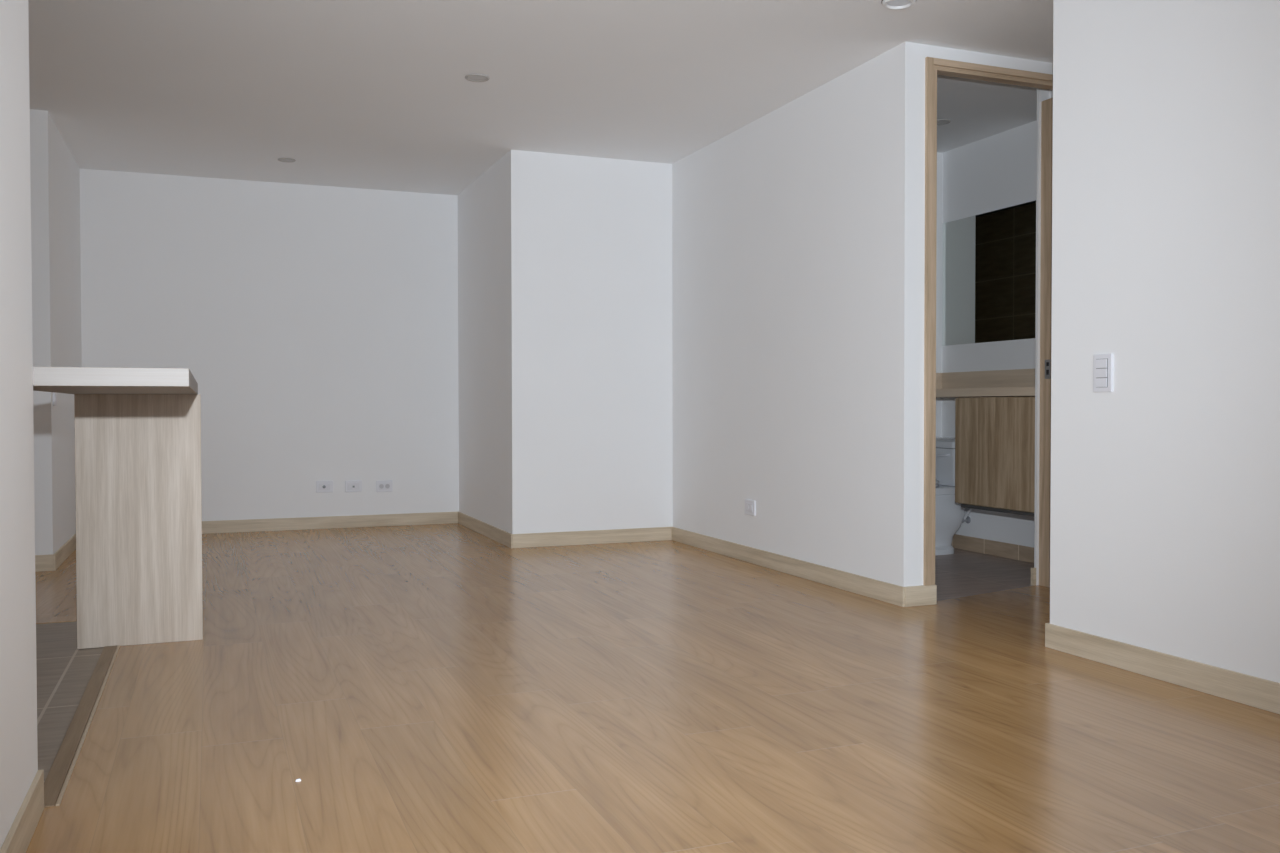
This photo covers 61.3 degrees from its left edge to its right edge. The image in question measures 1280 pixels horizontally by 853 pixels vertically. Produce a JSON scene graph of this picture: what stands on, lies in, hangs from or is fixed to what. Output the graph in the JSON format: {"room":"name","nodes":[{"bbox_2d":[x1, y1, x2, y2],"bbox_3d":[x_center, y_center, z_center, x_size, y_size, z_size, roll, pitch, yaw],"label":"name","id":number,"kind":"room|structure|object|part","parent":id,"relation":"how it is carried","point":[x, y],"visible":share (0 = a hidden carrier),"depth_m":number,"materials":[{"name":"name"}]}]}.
{"room":"empty living room","nodes":[
{"label":"empty living room","id":0,"kind":"room"},
{"bbox_2d":[0,0,37,848],"bbox_3d":[-1.193,-0.389,1.792,0.154,2.513,1.225,-1,1,-22],"label":"wall","id":1,"kind":"structure","parent":0,"point":[18,668],"depth_m":2.18,"materials":[{"name":"white paint"}]},
{"bbox_2d":[0,770,43,852],"bbox_3d":[-1.114,0.822,1.846,0.012,0.088,1.225,-1,1,-22],"label":"baseboard","id":2,"kind":"structure","parent":1,"relation":"attached to","point":[18,838],"depth_m":2.20,"materials":[{"name":"beige wood"}]},
{"bbox_2d":[30,109,81,554],"bbox_3d":[-4.601,-0.470,6.266,2.288,2.513,1.680,-1,1,-22],"label":"wall","id":3,"kind":"structure","parent":0,"point":[54,172],"depth_m":6.03,"materials":[{"name":"white paint"}]},
{"bbox_2d":[35,554,52,571],"bbox_3d":[-4.240,0.756,5.522,2.188,0.088,0.012,-1,1,-22],"label":"baseboard","id":4,"kind":"structure","parent":3,"relation":"attached to","point":[42,562],"depth_m":5.90,"materials":[{"name":"beige wood"}]},
{"bbox_2d":[53,392,56,405],"bbox_3d":[-3.258,-0.158,6.010,0.013,0.085,0.070,-1,1,-22],"label":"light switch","id":5,"kind":"object","parent":3,"relation":"attached to","point":[54,393],"visible":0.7,"depth_m":5.98,"materials":[{"name":"white plastic"}]},
{"bbox_2d":[53,533,75,570],"bbox_3d":[-3.502,0.734,6.641,0.012,0.088,1.547,-1,1,-22],"label":"baseboard","id":6,"kind":"structure","parent":3,"relation":"attached to","point":[65,551],"depth_m":6.30,"materials":[{"name":"beige wood"}]},
{"bbox_2d":[80,169,458,520],"bbox_3d":[-2.622,-0.504,7.879,2.582,2.513,0.145,-1,1,-22],"label":"wall","id":7,"kind":"structure","parent":0,"point":[315,327],"depth_m":7.83,"materials":[{"name":"white paint"}]},
{"bbox_2d":[316,481,332,492],"bbox_3d":[-2.317,0.443,7.928,0.121,0.086,0.022,-1,1,-22],"label":"power outlet","id":8,"kind":"object","parent":7,"relation":"attached to","point":[321,486],"visible":1,"depth_m":7.93,"materials":[{"name":"white plastic"}]},
{"bbox_2d":[202,512,457,533],"bbox_3d":[-2.591,0.710,7.829,2.558,0.088,0.012,-1,1,-22],"label":"baseboard","id":9,"kind":"structure","parent":7,"relation":"attached to","point":[303,523],"depth_m":7.94,"materials":[{"name":"beige wood"}]},
{"bbox_2d":[345,480,361,491],"bbox_3d":[-2.126,0.443,8.009,0.121,0.086,0.012,-1,1,-22],"label":"power outlet","id":10,"kind":"object","parent":7,"relation":"attached to","point":[350,485],"visible":1,"depth_m":8.01,"materials":[{"name":"white plastic"}]},
{"bbox_2d":[376,480,392,491],"bbox_3d":[-1.917,0.448,8.092,0.121,0.086,0.013,-1,1,-22],"label":"power outlet","id":11,"kind":"object","parent":7,"relation":"attached to","point":[385,485],"visible":1,"depth_m":8.09,"materials":[{"name":"white plastic"}]},
{"bbox_2d":[28,0,1052,194],"bbox_3d":[0.791,-1.714,2.032,9.200,0.120,13.550,-1,1,-22],"label":"ceiling","id":12,"kind":"structure","parent":0,"point":[362,94],"depth_m":5.29,"materials":[{"name":"white paint"}]},
{"bbox_2d":[278,158,295,161],"bbox_3d":[-2.311,-1.741,7.057,0.112,0.006,0.112,-1,1,-22],"label":"recessed light","id":13,"kind":"object","parent":12,"relation":"in","point":[279,159],"visible":1,"depth_m":7.05,"materials":[{"name":"grey"}]},
{"bbox_2d":[465,74,489,81],"bbox_3d":[-0.799,-1.710,5.296,0.120,0.006,0.120,-1,1,-22],"label":"recessed light","id":14,"kind":"object","parent":12,"relation":"in","point":[470,77],"visible":1,"depth_m":5.29,"materials":[{"name":"grey"}]},
{"bbox_2d":[881,0,916,9],"bbox_3d":[1.031,-1.689,4.297,0.137,0.016,0.137,-1,1,-22],"label":"recessed light","id":15,"kind":"object","parent":12,"relation":"in","point":[888,4],"visible":1,"depth_m":4.31,"materials":[{"name":"grey"}]},
{"bbox_2d":[937,119,950,124],"bbox_3d":[1.709,-1.729,6.132,0.110,0.006,0.110,-1,1,-22],"label":"recessed light","id":16,"kind":"object","parent":12,"relation":"in","point":[939,121],"visible":0.76,"depth_m":6.12,"materials":[{"name":"grey"}]},
{"bbox_2d":[458,150,672,533],"bbox_3d":[-0.563,-0.506,7.845,1.220,2.513,1.730,-1,1,-22],"label":"wall","id":17,"kind":"structure","parent":0,"point":[565,261],"depth_m":7.04,"materials":[{"name":"white paint"}]},
{"bbox_2d":[458,512,512,547],"bbox_3d":[-1.104,0.713,7.568,0.012,0.088,1.597,-1,1,-22],"label":"baseboard","id":18,"kind":"structure","parent":17,"relation":"attached to","point":[503,537],"depth_m":7.43,"materials":[{"name":"beige wood"}]},
{"bbox_2d":[513,527,671,547],"bbox_3d":[-0.298,0.722,7.036,1.093,0.088,0.012,-1,1,-22],"label":"baseboard","id":19,"kind":"structure","parent":17,"relation":"attached to","point":[526,540],"depth_m":7.02,"materials":[{"name":"beige wood"}]},
{"bbox_2d":[26,523,1279,852],"bbox_3d":[0.767,0.873,2.151,9.000,0.030,13.400,-1,1,-22],"label":"floor","id":20,"kind":"structure","parent":0,"point":[451,687],"depth_m":3.10,"materials":[{"name":"brown wood"}]},
{"bbox_2d":[44,645,119,807],"bbox_3d":[-1.660,0.839,3.233,0.043,0.004,1.747,-1,1,-22],"label":"trim","id":21,"kind":"structure","parent":20,"relation":"on","point":[55,779],"depth_m":2.97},
{"bbox_2d":[33,366,202,648],"bbox_3d":[-1.578,0.345,3.284,0.439,0.990,1.803,-1,1,-22],"label":"breakfast bar","id":22,"kind":"object","parent":20,"relation":"on","point":[138,494],"visible":1,"depth_m":4.06,"materials":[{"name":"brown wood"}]},
{"bbox_3d":[-1.896,0.351,4.094,0.432,0.946,0.040,-1,1,-22],"label":"support panel","id":23,"kind":"part","parent":22,"relation":"part of","materials":[{"name":"brown wood"}]},
{"bbox_2d":[935,437,964,554],"bbox_3d":[1.694,0.423,6.593,0.686,0.697,0.398,-1,1,-22],"label":"toilet","id":24,"kind":"object","parent":20,"relation":"on","point":[949,514],"visible":0.27,"depth_m":6.50,"materials":[{"name":"white ceramic"}]},
{"bbox_3d":[1.834,0.176,6.543,0.027,0.022,0.092,-1,1,-33],"label":"flush lever","id":25,"kind":"part","parent":24,"relation":"part of","materials":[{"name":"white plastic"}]},
{"bbox_3d":[1.909,0.100,6.673,0.224,0.055,0.398,-1,1,-22],"label":"tank lid","id":26,"kind":"part","parent":24,"relation":"part of","materials":[{"name":"white ceramic"}]},
{"bbox_3d":[1.913,0.244,6.677,0.205,0.226,0.372,-1,1,-22],"label":"tank","id":27,"kind":"part","parent":24,"relation":"part of","materials":[{"name":"white ceramic"}]},
{"bbox_3d":[1.676,0.566,6.589,0.640,0.410,0.380,-1,1,-22],"label":"bowl","id":28,"kind":"part","parent":24,"relation":"part of","materials":[{"name":"white ceramic"}]},
{"bbox_2d":[905,585,936,606],"bbox_3d":[1.261,0.761,4.856,0.168,0.088,0.016,-1,1,-22],"label":"baseboard","id":29,"kind":"structure","parent":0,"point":[921,595],"depth_m":4.85,"materials":[{"name":"beige wood"}]},
{"bbox_2d":[936,152,942,436],"bbox_3d":[1.510,-0.504,7.599,0.290,2.513,1.580,-1,1,-22],"label":"wall","id":30,"kind":"structure","parent":0,"point":[939,155],"depth_m":6.90,"materials":[{"name":"white paint"}]},
{"bbox_2d":[672,0,1279,682],"bbox_3d":[2.445,-0.396,1.848,0.165,2.513,11.640,-1,1,-22],"label":"wall","id":31,"kind":"structure","parent":0,"point":[1165,501],"depth_m":3.87,"materials":[{"name":"white paint"}]},
{"bbox_2d":[745,499,755,515],"bbox_3d":[0.630,0.464,6.189,0.014,0.087,0.123,-1,1,-22],"label":"power outlet","id":32,"kind":"object","parent":31,"relation":"attached to","point":[750,505],"visible":1,"depth_m":6.17,"materials":[{"name":"white plastic"}]},
{"bbox_2d":[672,527,904,606],"bbox_3d":[0.696,0.739,6.032,0.012,0.088,2.612,-1,1,-22],"label":"baseboard","id":33,"kind":"structure","parent":31,"relation":"attached to","point":[894,594],"depth_m":5.65,"materials":[{"name":"beige wood"}]},
{"bbox_2d":[1093,353,1112,391],"bbox_3d":[1.610,-0.186,3.756,0.014,0.133,0.084,-1,1,-22],"label":"light switch","id":34,"kind":"object","parent":31,"relation":"attached to","point":[1102,363],"visible":1,"depth_m":3.75,"materials":[{"name":"white plastic"}]},
{"bbox_2d":[1045,623,1279,713],"bbox_3d":[3.022,0.847,0.230,0.012,0.088,8.164,-1,1,-22],"label":"baseboard","id":35,"kind":"structure","parent":31,"relation":"attached to","point":[1260,693],"depth_m":3.50,"materials":[{"name":"beige wood"}]},
{"bbox_2d":[942,120,1036,546],"bbox_3d":[1.961,-0.495,7.047,0.140,2.513,3.138,-1,1,-22],"label":"wall","id":36,"kind":"structure","parent":0,"point":[998,171],"depth_m":6.49,"materials":[{"name":"white paint"}]},
{"bbox_2d":[936,373,941,388],"bbox_3d":[1.819,-0.284,6.868,0.260,0.116,0.014,-1,1,-22],"label":"backsplash","id":37,"kind":"structure","parent":36,"relation":"attached to","point":[938,375],"depth_m":6.90,"materials":[{"name":"brown stone"}]},
{"bbox_2d":[962,508,971,522],"bbox_3d":[2.038,0.214,6.551,0.065,0.779,0.306,0,1,-14],"label":"hose","id":38,"kind":"object","parent":36,"relation":"attached to","point":[966,518],"visible":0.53,"depth_m":6.66,"materials":[{"name":"white metal"}]},
{"bbox_2d":[942,369,1034,388],"bbox_3d":[2.196,-0.273,6.253,0.014,0.116,1.406,-1,1,-22],"label":"backsplash","id":39,"kind":"structure","parent":36,"relation":"attached to","point":[1016,377],"depth_m":6.48,"materials":[{"name":"brown stone"}]},
{"bbox_2d":[942,200,1035,345],"bbox_3d":[2.117,-0.896,6.434,0.016,0.778,0.982,-1,1,-22],"label":"wall mirror","id":40,"kind":"object","parent":36,"relation":"attached to","point":[989,258],"visible":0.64,"depth_m":6.46,"materials":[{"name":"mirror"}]},
{"bbox_2d":[952,534,1033,562],"bbox_3d":[2.198,0.733,6.275,0.010,0.088,1.430,-1,1,-22],"label":"baseboard","id":41,"kind":"structure","parent":36,"relation":"attached to","point":[990,547],"depth_m":6.46,"materials":[{"name":"brown tile"}]},
{"bbox_2d":[927,45,1052,74],"bbox_3d":[1.687,-1.671,5.029,0.900,0.083,0.075,-1,1,-22],"label":"wall","id":42,"kind":"structure","parent":0,"point":[932,51],"depth_m":4.96,"materials":[{"name":"white paint"}]},
{"bbox_2d":[1034,88,1049,584],"bbox_3d":[2.223,-0.465,5.471,0.537,2.513,0.015,-1,1,-22],"label":"wall","id":43,"kind":"structure","parent":0,"point":[1042,94],"depth_m":5.37,"materials":[{"name":"white paint"}]},
{"bbox_2d":[955,397,1034,516],"bbox_3d":[2.112,0.146,5.828,0.491,0.609,0.652,-1,1,-22],"label":"vanity cabinet","id":44,"kind":"object","parent":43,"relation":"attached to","point":[995,436],"visible":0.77,"depth_m":5.73,"materials":[{"name":"brown wood"}]},
{"bbox_3d":[1.833,0.135,5.892,0.019,0.582,0.326,-1,1,-22],"label":"cabinet door","id":45,"kind":"part","parent":44,"relation":"part of","materials":[{"name":"brown wood"}]},
{"bbox_2d":[936,369,1034,397],"bbox_3d":[1.962,-0.249,6.169,0.511,0.160,1.420,-1,1,-22],"label":"countertop","id":46,"kind":"structure","parent":44,"relation":"on","point":[1016,382],"depth_m":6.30,"materials":[{"name":"brown stone"}]},
{"bbox_3d":[1.953,0.141,5.588,0.019,0.582,0.325,-1,1,-22],"label":"cabinet door","id":47,"kind":"part","parent":44,"relation":"part of","materials":[{"name":"brown wood"}]},
{"bbox_2d":[1031,567,1035,585],"bbox_3d":[1.972,0.750,5.395,0.035,0.088,0.016,-1,1,-22],"label":"baseboard","id":48,"kind":"structure","parent":43,"relation":"attached to","point":[1033,569],"depth_m":5.38,"materials":[{"name":"beige wood"}]},
{"bbox_3d":[3.060,-0.470,5.677,2.110,2.513,0.222,-1,1,-22],"label":"wall door","id":49,"kind":"structure","parent":0,"visible":0},
{"bbox_2d":[923,57,1052,587],"bbox_3d":[1.661,-0.428,5.113,0.908,2.455,0.236,-1,1,-22],"label":"door frame","id":50,"kind":"structure","parent":49,"relation":"attached to","point":[933,66],"depth_m":4.93,"materials":[{"name":"brown wood"}]},
{"bbox_3d":[2.011,-0.283,5.321,0.003,0.095,0.040,-1,1,-22],"label":"strike plate","id":51,"kind":"part","parent":50,"relation":"part of","materials":[{"name":"silver metal"}]}
]}

